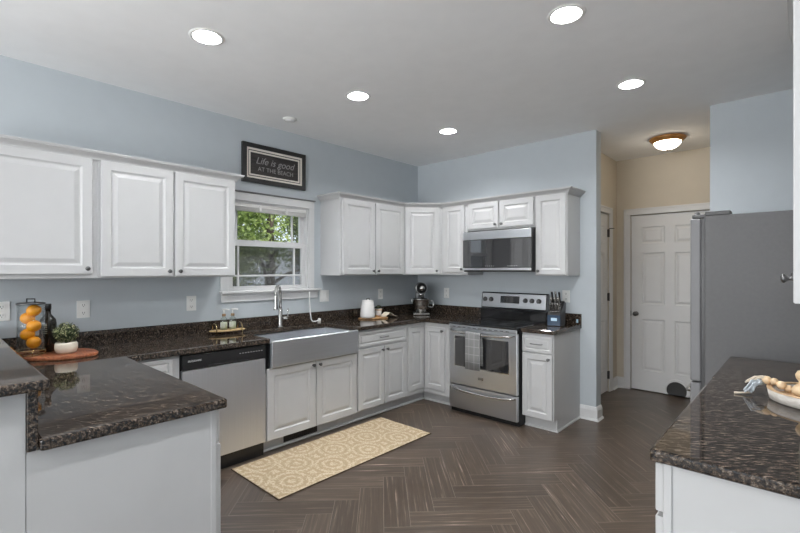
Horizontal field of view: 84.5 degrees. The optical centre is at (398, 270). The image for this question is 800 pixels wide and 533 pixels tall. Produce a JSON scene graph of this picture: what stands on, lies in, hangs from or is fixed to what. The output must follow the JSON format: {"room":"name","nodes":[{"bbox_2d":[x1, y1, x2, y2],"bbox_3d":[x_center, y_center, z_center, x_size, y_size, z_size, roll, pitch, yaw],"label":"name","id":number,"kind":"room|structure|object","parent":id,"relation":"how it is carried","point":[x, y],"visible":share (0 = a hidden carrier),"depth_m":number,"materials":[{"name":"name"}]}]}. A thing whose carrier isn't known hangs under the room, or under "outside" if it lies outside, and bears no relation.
{"room":"kitchen","nodes":[
{"label":"kitchen","id":0,"kind":"room"},
{"bbox_2d":[0,394,24,532],"bbox_3d":[-1.920,0.913,1.986,1.920,1.068,0.124,0,0,43],"label":"wall","id":1,"kind":"structure","parent":0,"point":[12,408],"depth_m":1.36,"materials":[{"name":"white paint"}]},
{"bbox_2d":[0,338,49,396],"bbox_3d":[-1.983,0.360,1.877,1.970,0.034,0.478,0,0,43],"label":"bar","id":2,"kind":"object","parent":1,"relation":"on","point":[18,376],"visible":1,"depth_m":1.42,"materials":[{"name":"grey stone"}]},
{"bbox_2d":[0,55,417,337],"bbox_3d":[-4.203,0.047,1.014,0.120,2.800,13.000,0,0,43],"label":"wall","id":3,"kind":"structure","parent":0,"point":[37,102],"depth_m":3.48,"materials":[{"name":"blue paint"}]},
{"bbox_2d":[0,301,9,320],"bbox_3d":[-2.498,0.259,2.768,0.009,0.122,0.078,0,0,43],"label":"wall outlet","id":4,"kind":"object","parent":3,"relation":"attached to","point":[4,306],"visible":1,"depth_m":2.78,"materials":[{"name":"white plastic"}]},
{"bbox_2d":[0,145,97,278],"bbox_3d":[-2.274,-0.343,2.748,0.365,0.790,0.604,0,0,43],"label":"upper cabinet","id":5,"kind":"object","parent":3,"relation":"attached to","point":[49,200],"visible":1,"depth_m":2.67,"materials":[{"name":"white paint"}]},
{"bbox_2d":[77,300,89,317],"bbox_3d":[-2.209,0.272,3.082,0.009,0.122,0.078,0,0,43],"label":"wall outlet","id":6,"kind":"object","parent":3,"relation":"attached to","point":[83,306],"visible":1,"depth_m":3.08,"materials":[{"name":"white plastic"}]},
{"bbox_2d":[98,160,234,277],"bbox_3d":[-1.748,-0.343,3.319,0.365,0.790,0.946,0,0,43],"label":"upper cabinet","id":7,"kind":"object","parent":3,"relation":"attached to","point":[153,223],"visible":0.98,"depth_m":3.16,"materials":[{"name":"white paint"}]},
{"bbox_2d":[0,134,244,181],"bbox_3d":[-1.932,-0.745,3.114,0.369,0.054,1.606,0,0,43],"label":"crown molding","id":8,"kind":"structure","parent":7,"relation":"attached to","point":[8,140],"depth_m":2.90,"materials":[{"name":"white paint"}]},
{"bbox_2d":[186,296,195,310],"bbox_3d":[-1.709,0.272,3.625,0.009,0.122,0.078,0,0,43],"label":"wall outlet","id":9,"kind":"object","parent":3,"relation":"attached to","point":[190,300],"visible":1,"depth_m":3.62,"materials":[{"name":"white plastic"}]},
{"bbox_2d":[1,304,480,350],"bbox_3d":[-0.786,0.500,3.885,1.011,0.142,4.145,0,0,43],"label":"backsplash","id":10,"kind":"structure","parent":3,"relation":"attached to","point":[121,335],"depth_m":3.71,"materials":[{"name":"stone"}]},
{"bbox_2d":[219,189,321,302],"bbox_3d":[-1.219,-0.215,4.207,0.182,0.994,1.060,0,0,43],"label":"window","id":11,"kind":"structure","parent":3,"relation":"in","point":[260,266],"depth_m":4.26,"materials":[{"name":"white paint"}]},
{"bbox_2d":[235,210,296,242],"bbox_3d":[-1.266,-0.420,4.216,0.016,0.285,0.730,0,0,43],"label":"grille","id":12,"kind":"object","parent":11,"relation":"attached to","point":[235,210],"depth_m":4.16,"materials":[{"name":"white paint"}]},
{"bbox_2d":[235,246,300,285],"bbox_3d":[-1.240,-0.037,4.192,0.016,0.365,0.730,0,0,43],"label":"grille","id":13,"kind":"object","parent":11,"relation":"attached to","point":[299,247],"depth_m":4.29,"materials":[{"name":"white paint"}]},
{"bbox_2d":[235,202,305,216],"bbox_3d":[-1.220,-0.572,4.174,0.020,0.068,0.812,0,0,43],"label":"window blind","id":14,"kind":"object","parent":11,"relation":"attached to","point":[241,206],"visible":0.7,"depth_m":4.16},
{"bbox_2d":[241,141,305,190],"bbox_3d":[-1.176,-0.979,4.188,0.029,0.357,0.674,0,0,43],"label":"framed sign","id":15,"kind":"object","parent":3,"relation":"attached to","point":[260,164],"visible":1,"depth_m":4.16,"materials":[{"name":"black wood"}]},
{"bbox_2d":[320,290,328,301],"bbox_3d":[-0.784,0.269,4.628,0.009,0.122,0.118,0,0,43],"label":"light switch","id":16,"kind":"object","parent":3,"relation":"attached to","point":[324,294],"visible":1,"depth_m":4.63,"materials":[{"name":"white plastic"}]},
{"bbox_2d":[321,198,403,274],"bbox_3d":[-0.365,-0.343,4.819,0.365,0.790,0.942,0,0,43],"label":"upper cabinet","id":17,"kind":"object","parent":3,"relation":"attached to","point":[358,237],"visible":1,"depth_m":4.58,"materials":[{"name":"white paint"}]},
{"bbox_2d":[317,186,585,207],"bbox_3d":[0.510,-0.745,4.626,2.690,0.054,0.918,0,0,7],"label":"crown molding","id":18,"kind":"structure","parent":17,"relation":"attached to","point":[572,190],"depth_m":4.54,"materials":[{"name":"white paint"}]},
{"bbox_2d":[378,289,382,298],"bbox_3d":[-0.219,0.282,5.241,0.009,0.122,0.078,0,0,43],"label":"wall outlet","id":19,"kind":"object","parent":3,"relation":"attached to","point":[380,291],"visible":1,"depth_m":5.24,"materials":[{"name":"white plastic"}]},
{"bbox_2d":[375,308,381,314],"bbox_3d":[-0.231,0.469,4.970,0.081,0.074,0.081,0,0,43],"label":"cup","id":20,"kind":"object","parent":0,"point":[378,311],"depth_m":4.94,"materials":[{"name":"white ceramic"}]},
{"bbox_2d":[0,0,792,166],"bbox_3d":[-2.168,-1.433,0.159,4.270,0.160,14.700,0,0,43],"label":"ceiling","id":21,"kind":"structure","parent":0,"point":[498,73],"depth_m":2.84,"materials":[{"name":"paint"}]},
{"bbox_2d":[189,28,224,45],"bbox_3d":[-1.113,-1.368,2.552,0.194,0.042,0.194,0,0,43],"label":"recessed light","id":22,"kind":"object","parent":21,"relation":"in","point":[204,36],"visible":0.86,"depth_m":2.59,"materials":[{"name":"white glass"}]},
{"bbox_2d":[283,117,296,122],"bbox_3d":[-0.975,-1.343,3.934,0.124,0.018,0.124,0,0,43],"label":"smoke detector","id":23,"kind":"object","parent":21,"relation":"attached to","point":[286,119],"visible":1,"depth_m":3.91,"materials":[{"name":"white plastic"}]},
{"bbox_2d":[346,91,370,100],"bbox_3d":[-0.317,-1.368,3.416,0.194,0.042,0.194,0,0,43],"label":"recessed light","id":24,"kind":"object","parent":21,"relation":"in","point":[353,95],"visible":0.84,"depth_m":3.46,"materials":[{"name":"white glass"}]},
{"bbox_2d":[438,128,457,133],"bbox_3d":[0.476,-1.368,4.277,0.194,0.042,0.194,0,0,43],"label":"recessed light","id":25,"kind":"object","parent":21,"relation":"in","point":[444,130],"visible":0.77,"depth_m":4.33,"materials":[{"name":"white glass"}]},
{"bbox_2d":[547,4,585,24],"bbox_3d":[0.885,-1.368,2.329,0.194,0.042,0.194,0,0,43],"label":"recessed light","id":26,"kind":"object","parent":21,"relation":"in","point":[568,13],"visible":0.9,"depth_m":2.36,"materials":[{"name":"white glass"}]},
{"bbox_2d":[616,78,645,89],"bbox_3d":[1.685,-1.368,3.197,0.194,0.042,0.194,0,0,43],"label":"recessed light","id":27,"kind":"object","parent":21,"relation":"in","point":[628,84],"visible":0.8,"depth_m":3.23,"materials":[{"name":"white glass"}]},
{"bbox_2d":[649,133,686,150],"bbox_3d":[2.739,-1.285,4.489,0.330,0.136,0.330,0,0,43],"label":"flush ceiling light","id":28,"kind":"object","parent":21,"relation":"attached to","point":[667,142],"visible":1,"depth_m":4.40,"materials":[{"name":"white glass"}]},
{"bbox_2d":[221,388,689,532],"bbox_3d":[-2.169,1.447,0.159,4.270,0.001,14.700,0,0,43],"label":"floor","id":29,"kind":"structure","parent":0,"point":[472,473],"depth_m":2.97,"materials":[{"name":"wood"}]},
{"bbox_2d":[25,409,220,532],"bbox_3d":[-1.417,1.010,2.062,1.286,0.872,0.665,0,0,43],"label":"base cabinet","id":30,"kind":"object","parent":29,"relation":"on","point":[165,477],"visible":0.5,"depth_m":1.60,"materials":[{"name":"white paint"}]},
{"bbox_2d":[138,356,178,378],"bbox_3d":[-1.804,1.010,3.046,0.613,0.873,0.329,0,0,43],"label":"base cabinet","id":31,"kind":"object","parent":29,"relation":"on","point":[168,365],"visible":0.14,"depth_m":2.90,"materials":[{"name":"white paint"}]},
{"bbox_2d":[179,344,265,468],"bbox_3d":[-1.472,1.011,3.399,0.624,0.871,0.630,0,0,43],"label":"dishwasher","id":32,"kind":"object","parent":29,"relation":"on","point":[237,375],"visible":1,"depth_m":3.25,"materials":[{"name":"silver metal"}]},
{"bbox_2d":[264,353,356,451],"bbox_3d":[-0.925,1.111,3.979,0.643,0.671,0.947,0,0,43],"label":"base cabinet","id":33,"kind":"object","parent":29,"relation":"on","point":[322,393],"visible":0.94,"depth_m":3.74,"materials":[{"name":"white paint"}]},
{"bbox_2d":[283,426,316,441],"bbox_3d":[-0.836,1.385,3.759,0.006,0.072,0.340,0,0,43],"label":"vent","id":34,"kind":"object","parent":33,"relation":"attached to","point":[313,429],"visible":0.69,"depth_m":3.75,"materials":[{"name":"black plastic"}]},
{"bbox_2d":[231,417,430,499],"bbox_3d":[-0.466,1.442,3.542,0.630,0.008,1.537,0,0,43],"label":"kitchen rug","id":35,"kind":"object","parent":29,"relation":"on","point":[283,474],"visible":1,"depth_m":3.38,"materials":[{"name":"beige fabric"}]},
{"bbox_2d":[319,325,405,421],"bbox_3d":[-0.364,1.010,4.587,0.644,0.873,0.707,0,0,43],"label":"base cabinet","id":36,"kind":"object","parent":29,"relation":"on","point":[381,355],"visible":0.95,"depth_m":4.37,"materials":[{"name":"white paint"}]},
{"bbox_2d":[402,322,451,405],"bbox_3d":[0.308,1.010,5.059,0.992,0.873,0.897,0,0,43],"label":"base cabinet","id":37,"kind":"object","parent":29,"relation":"on","point":[427,344],"visible":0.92,"depth_m":4.76,"materials":[{"name":"white paint"}]},
{"bbox_2d":[1,304,480,452],"bbox_3d":[-0.449,0.476,3.555,1.954,0.191,4.173,0,0,43],"label":"countertop","id":38,"kind":"structure","parent":37,"relation":"on","point":[108,392],"depth_m":2.27,"materials":[{"name":"brown stone"}]},
{"bbox_2d":[17,348,97,360],"bbox_3d":[-2.144,0.521,2.731,0.509,0.022,0.330,0,0,-3],"label":"serving board","id":39,"kind":"object","parent":38,"relation":"on","point":[81,352],"visible":0.57,"depth_m":2.66,"materials":[{"name":"red wood"}]},
{"bbox_2d":[15,298,45,356],"bbox_3d":[-2.210,0.339,2.642,0.142,0.341,0.142,0,0,43],"label":"glass jar","id":40,"kind":"object","parent":39,"relation":"on","point":[26,302],"visible":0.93,"depth_m":2.62,"materials":[{"name":"clear glass"}]},
{"bbox_2d":[20,329,35,339],"bbox_3d":[-2.229,0.385,2.642,0.073,0.070,0.073,0,0,43],"label":"lemon","id":41,"kind":"object","parent":40,"relation":"in","point":[25,334],"visible":0.86,"depth_m":2.62,"materials":[{"name":"orange food"}]},
{"bbox_2d":[20,313,35,323],"bbox_3d":[-2.229,0.288,2.642,0.073,0.070,0.073,0,0,43],"label":"lemon","id":42,"kind":"object","parent":40,"relation":"in","point":[25,318],"visible":0.88,"depth_m":2.62,"materials":[{"name":"orange food"}]},
{"bbox_2d":[26,336,41,347],"bbox_3d":[-2.192,0.433,2.642,0.073,0.071,0.072,0,0,43],"label":"lemon","id":43,"kind":"object","parent":40,"relation":"in","point":[33,342],"visible":1,"depth_m":2.62,"materials":[{"name":"orange food"}]},
{"bbox_2d":[26,320,41,331],"bbox_3d":[-2.192,0.335,2.642,0.073,0.071,0.072,0,0,43],"label":"lemon","id":44,"kind":"object","parent":40,"relation":"in","point":[34,325],"visible":1,"depth_m":2.62,"materials":[{"name":"orange food"}]},
{"bbox_2d":[26,305,41,315],"bbox_3d":[-2.192,0.241,2.642,0.073,0.071,0.072,0,0,43],"label":"lemon","id":45,"kind":"object","parent":40,"relation":"in","point":[32,310],"visible":1,"depth_m":2.62,"materials":[{"name":"orange food"}]},
{"bbox_2d":[39,303,56,351],"bbox_3d":[-2.215,0.360,2.779,0.072,0.299,0.073,0,0,0],"label":"oil bottle","id":46,"kind":"object","parent":39,"relation":"on","point":[48,321],"visible":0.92,"depth_m":2.75,"materials":[{"name":"black glass"}]},
{"bbox_2d":[52,322,79,353],"bbox_3d":[-2.057,0.414,2.723,0.138,0.192,0.138,0,0,43],"label":"potted plant","id":47,"kind":"object","parent":39,"relation":"on","point":[65,332],"visible":1,"depth_m":2.69,"materials":[{"name":"green plant"}]},
{"bbox_2d":[209,322,244,334],"bbox_3d":[-1.447,0.485,3.717,0.300,0.090,0.124,0,0,-38],"label":"soap tray","id":48,"kind":"object","parent":38,"relation":"on","point":[237,328],"visible":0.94,"depth_m":3.69,"materials":[{"name":"wicker"}]},
{"bbox_2d":[220,309,229,329],"bbox_3d":[-1.465,0.410,3.695,0.060,0.176,0.074,0,0,43],"label":"soap bottle","id":49,"kind":"object","parent":48,"relation":"on","point":[223,325],"visible":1,"depth_m":3.68,"materials":[{"name":"clear glass"}]},
{"bbox_2d":[229,308,237,328],"bbox_3d":[-1.409,0.410,3.740,0.060,0.176,0.074,0,0,43],"label":"soap bottle","id":50,"kind":"object","parent":48,"relation":"on","point":[232,324],"visible":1,"depth_m":3.72,"materials":[{"name":"clear glass"}]},
{"bbox_2d":[274,284,288,326],"bbox_3d":[-1.113,0.331,4.074,0.096,0.403,0.201,0,0,20],"label":"kitchen faucet","id":51,"kind":"object","parent":38,"relation":"on","point":[278,287],"visible":1,"depth_m":4.11,"materials":[{"name":"silver metal"}]},
{"bbox_2d":[257,327,357,368],"bbox_3d":[-0.865,0.663,3.934,0.496,0.216,0.908,0,0,43],"label":"farmhouse sink","id":52,"kind":"object","parent":38,"relation":"in","point":[301,346],"visible":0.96,"depth_m":3.78,"materials":[{"name":"metal"}]},
{"bbox_2d":[309,292,320,322],"bbox_3d":[-0.846,0.373,4.428,0.032,0.320,0.141,0,0,43],"label":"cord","id":53,"kind":"object","parent":38,"relation":"on","point":[319,319],"visible":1,"depth_m":4.38,"materials":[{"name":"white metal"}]},
{"bbox_2d":[358,316,387,318],"bbox_3d":[-0.284,0.525,4.861,0.340,0.014,0.170,0,0,-23],"label":"round board","id":54,"kind":"object","parent":38,"relation":"on","point":[375,317],"visible":0.8,"depth_m":4.83,"materials":[{"name":"brown wood"}]},
{"bbox_2d":[360,298,374,317],"bbox_3d":[-0.342,0.411,4.820,0.165,0.213,0.165,0,0,43],"label":"canister","id":55,"kind":"object","parent":54,"relation":"on","point":[367,306],"visible":1,"depth_m":4.76,"materials":[{"name":"white ceramic"}]},
{"bbox_2d":[375,305,381,315],"bbox_3d":[-0.231,0.455,4.970,0.084,0.126,0.084,0,0,-25],"label":"potted succulent","id":56,"kind":"object","parent":54,"relation":"on","point":[378,311],"visible":0.99,"depth_m":4.94,"materials":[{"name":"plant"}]},
{"bbox_2d":[380,312,394,316],"bbox_3d":[-0.117,0.491,4.939,0.170,0.049,0.100,0,0,-39],"label":"folded cloth","id":57,"kind":"object","parent":54,"relation":"on","point":[384,314],"visible":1,"depth_m":4.91,"materials":[{"name":"white fabric"}]},
{"bbox_2d":[410,282,433,314],"bbox_3d":[0.281,0.339,5.301,0.267,0.386,0.353,0,0,-14],"label":"stand mixer","id":58,"kind":"object","parent":38,"relation":"on","point":[420,303],"visible":1,"depth_m":5.21,"materials":[{"name":"silver metal"}]},
{"bbox_2d":[412,298,433,312],"bbox_3d":[0.270,0.422,5.285,0.217,0.166,0.217,0,0,43],"label":"bowl","id":59,"kind":"object","parent":58,"relation":"on","point":[420,305],"depth_m":5.21,"materials":[{"name":"metal"}]},
{"bbox_2d":[449,292,548,426],"bbox_3d":[1.010,0.845,4.514,0.771,1.203,0.726,0,0,43],"label":"range","id":60,"kind":"object","parent":29,"relation":"on","point":[493,392],"visible":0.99,"depth_m":4.30,"materials":[{"name":"silver metal"}]},
{"bbox_2d":[465,331,482,370],"bbox_3d":[0.730,0.788,4.292,0.182,0.367,0.043,0,0,43],"label":"dish towel","id":61,"kind":"object","parent":60,"relation":"hanging from","point":[473,341],"visible":1,"depth_m":4.27,"materials":[{"name":"fabric"}]},
{"bbox_2d":[449,317,545,329],"bbox_3d":[1.008,0.540,4.512,0.767,0.023,0.623,0,0,43],"label":"cooktop","id":62,"kind":"object","parent":60,"relation":"in","point":[480,323],"depth_m":4.46,"materials":[{"name":"black glass"}]},
{"bbox_2d":[522,329,579,432],"bbox_3d":[1.453,1.010,4.188,0.316,0.873,0.662,0,0,43],"label":"base cabinet","id":63,"kind":"object","parent":29,"relation":"on","point":[550,363],"visible":0.97,"depth_m":4.00,"materials":[{"name":"white paint"}]},
{"bbox_2d":[521,313,581,334],"bbox_3d":[1.460,0.500,4.194,0.318,0.142,0.647,0,0,43],"label":"countertop","id":64,"kind":"structure","parent":63,"relation":"on","point":[570,318],"depth_m":4.11,"materials":[{"name":"brown stone"}]},
{"bbox_2d":[547,301,565,325],"bbox_3d":[1.530,0.415,4.268,0.124,0.234,0.185,0,0,37],"label":"knife block","id":65,"kind":"object","parent":64,"relation":"on","point":[554,318],"visible":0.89,"depth_m":4.21,"materials":[{"name":"black plastic"}]},
{"bbox_2d":[656,462,799,532],"bbox_3d":[1.645,1.010,1.824,0.674,0.872,1.914,0,0,43],"label":"base cabinet","id":66,"kind":"object","parent":29,"relation":"on","point":[687,501],"visible":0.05,"depth_m":1.23,"materials":[{"name":"white paint"}]},
{"bbox_2d":[650,356,799,498],"bbox_3d":[1.644,0.552,1.808,0.653,0.038,1.937,0,0,43],"label":"countertop","id":67,"kind":"structure","parent":66,"relation":"on","point":[752,439],"depth_m":1.43,"materials":[{"name":"brown stone"}]},
{"bbox_2d":[767,382,799,408],"bbox_3d":[1.684,0.509,1.743,0.351,0.046,0.351,0,0,43],"label":"tray","id":68,"kind":"object","parent":67,"relation":"on","point":[776,394],"visible":0.75,"depth_m":1.75,"materials":[{"name":"white wood"}]},
{"bbox_2d":[734,375,791,393],"bbox_3d":[1.583,0.491,1.859,0.274,0.083,0.090,0,0,32],"label":"bead garland","id":69,"kind":"object","parent":68,"relation":"on","point":[754,381],"visible":0.93,"depth_m":1.87,"materials":[{"name":"brown wood"}]},
{"bbox_2d":[791,370,799,396],"bbox_3d":[1.626,0.458,1.757,0.092,0.118,0.092,0,0,43],"label":"wooden ornament","id":70,"kind":"object","parent":68,"relation":"on","point":[795,390],"visible":0.94,"depth_m":1.76,"materials":[{"name":"brown wood"}]},
{"bbox_2d":[686,210,799,401],"bbox_3d":[2.502,0.526,2.994,0.863,1.818,0.914,0,0,43],"label":"refrigerator","id":71,"kind":"object","parent":29,"relation":"on","point":[740,305],"visible":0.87,"depth_m":2.73,"materials":[{"name":"grey metal"}]},
{"bbox_2d":[418,89,792,406],"bbox_3d":[1.772,0.047,4.436,4.270,2.800,0.130,0,0,43],"label":"wall","id":72,"kind":"structure","parent":0,"point":[574,160],"depth_m":4.30,"materials":[{"name":"blue paint"}]},
{"bbox_2d":[403,208,441,274],"bbox_3d":[0.264,-0.343,5.308,0.628,0.790,0.628,0,0,43],"label":"upper cabinet","id":73,"kind":"object","parent":72,"relation":"attached to","point":[422,226],"visible":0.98,"depth_m":5.07,"materials":[{"name":"white paint"}]},
{"bbox_2d":[444,288,448,297],"bbox_3d":[0.587,0.279,5.433,0.078,0.122,0.009,0,0,43],"label":"wall outlet","id":74,"kind":"object","parent":72,"relation":"attached to","point":[446,290],"visible":1,"depth_m":5.43,"materials":[{"name":"white plastic"}]},
{"bbox_2d":[442,205,482,274],"bbox_3d":[0.718,-0.343,5.069,0.360,0.790,0.365,0,0,43],"label":"upper cabinet","id":75,"kind":"object","parent":72,"relation":"attached to","point":[455,218],"visible":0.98,"depth_m":4.96,"materials":[{"name":"white paint"}]},
{"bbox_2d":[468,197,535,231],"bbox_3d":[1.139,-0.583,4.681,0.785,0.310,0.365,0,0,43],"label":"upper cabinet","id":76,"kind":"object","parent":72,"relation":"attached to","point":[519,213],"visible":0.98,"depth_m":4.54,"materials":[{"name":"white paint"}]},
{"bbox_2d":[463,228,535,271],"bbox_3d":[1.121,-0.199,4.668,0.790,0.428,0.402,0,0,43],"label":"microwave","id":77,"kind":"object","parent":76,"relation":"attached to","point":[508,250],"visible":0.98,"depth_m":4.48,"materials":[{"name":"silver metal"}]},
{"bbox_2d":[536,193,579,275],"bbox_3d":[1.544,-0.343,4.308,0.315,0.790,0.365,0,0,43],"label":"upper cabinet","id":78,"kind":"object","parent":72,"relation":"attached to","point":[557,215],"visible":0.98,"depth_m":4.19,"materials":[{"name":"white paint"}]},
{"bbox_2d":[562,290,569,302],"bbox_3d":[1.681,0.262,4.425,0.078,0.122,0.009,0,0,43],"label":"wall outlet","id":79,"kind":"object","parent":72,"relation":"attached to","point":[565,293],"visible":0.94,"depth_m":4.42,"materials":[{"name":"white plastic"}]},
{"bbox_2d":[565,313,581,328],"bbox_3d":[1.672,0.500,4.425,0.318,0.142,0.019,0,0,43],"label":"backsplash","id":80,"kind":"structure","parent":72,"relation":"attached to","point":[570,318],"depth_m":4.36,"materials":[{"name":"stone"}]},
{"bbox_2d":[580,404,603,421],"bbox_3d":[1.887,1.381,4.310,0.181,0.132,0.160,0,0,43],"label":"baseboard","id":81,"kind":"structure","parent":72,"relation":"attached to","point":[587,412],"depth_m":4.26,"materials":[{"name":"white paint"}]},
{"bbox_2d":[601,153,616,390],"bbox_3d":[2.266,0.047,5.068,0.100,2.800,1.470,0,0,43],"label":"wall","id":82,"kind":"structure","parent":0,"point":[608,165],"depth_m":5.38,"materials":[{"name":"beige paint"}]},
{"bbox_2d":[601,205,614,393],"bbox_3d":[2.249,0.351,4.972,0.099,2.192,0.911,0,0,43],"label":"door","id":83,"kind":"structure","parent":82,"relation":"in","point":[605,232],"depth_m":5.23,"materials":[{"name":"white paint"}]},
{"bbox_2d":[613,376,623,389],"bbox_3d":[2.670,1.381,5.370,0.085,0.132,0.198,0,0,43],"label":"baseboard","id":84,"kind":"structure","parent":82,"relation":"attached to","point":[618,382],"depth_m":5.42,"materials":[{"name":"white paint"}]},
{"bbox_2d":[617,147,709,376],"bbox_3d":[3.329,0.047,4.966,1.800,2.800,0.100,0,0,43],"label":"wall","id":85,"kind":"structure","parent":0,"point":[682,177],"depth_m":5.21,"materials":[{"name":"beige paint"}]},
{"bbox_2d":[624,202,709,397],"bbox_3d":[3.121,0.352,5.080,0.966,2.190,0.108,0,0,43],"label":"door","id":86,"kind":"structure","parent":85,"relation":"in","point":[656,246],"depth_m":5.17,"materials":[{"name":"white paint"}]},
{"bbox_3d":[-1.151,0.047,-1.798,0.120,2.800,13.000,0,0,43],"label":"wall","id":87,"kind":"structure","parent":0,"visible":0},
{"bbox_2d":[780,0,799,303],"bbox_3d":[1.749,-0.440,1.703,0.356,1.050,1.920,0,0,43],"label":"upper cabinet","id":88,"kind":"object","parent":87,"relation":"attached to","point":[795,275],"visible":1,"depth_m":1.10,"materials":[{"name":"white paint"}]},
{"bbox_2d":[787,0,792,45],"bbox_3d":[1.721,-1.157,1.687,0.372,0.382,1.982,0,0,43],"label":"crown molding","id":89,"kind":"structure","parent":88,"relation":"attached to","point":[789,2],"depth_m":2.28,"materials":[{"name":"white paint"}]},
{"label":"outside","id":90,"kind":"structure","parent":0,"visible":0},
{"bbox_3d":[-11.121,1.847,23.027,39.870,0.200,70.000,0,0,43],"label":"ground","id":91,"kind":"structure","parent":90,"visible":0},
{"bbox_2d":[237,210,297,241],"bbox_3d":[-3.448,-0.902,10.802,2.367,5.316,2.304,0,0,-44],"label":"leafy tree","id":92,"kind":"object","parent":91,"relation":"on","point":[248,231],"visible":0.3,"depth_m":10.60,"materials":[{"name":"green plant"}]},
{"bbox_2d":[274,215,297,242],"bbox_3d":[-3.577,-0.830,16.642,2.462,5.171,2.435,0,0,-19],"label":"leafy tree","id":93,"kind":"object","parent":91,"relation":"on","point":[295,229],"visible":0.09,"depth_m":16.30,"materials":[{"name":"green plant"}]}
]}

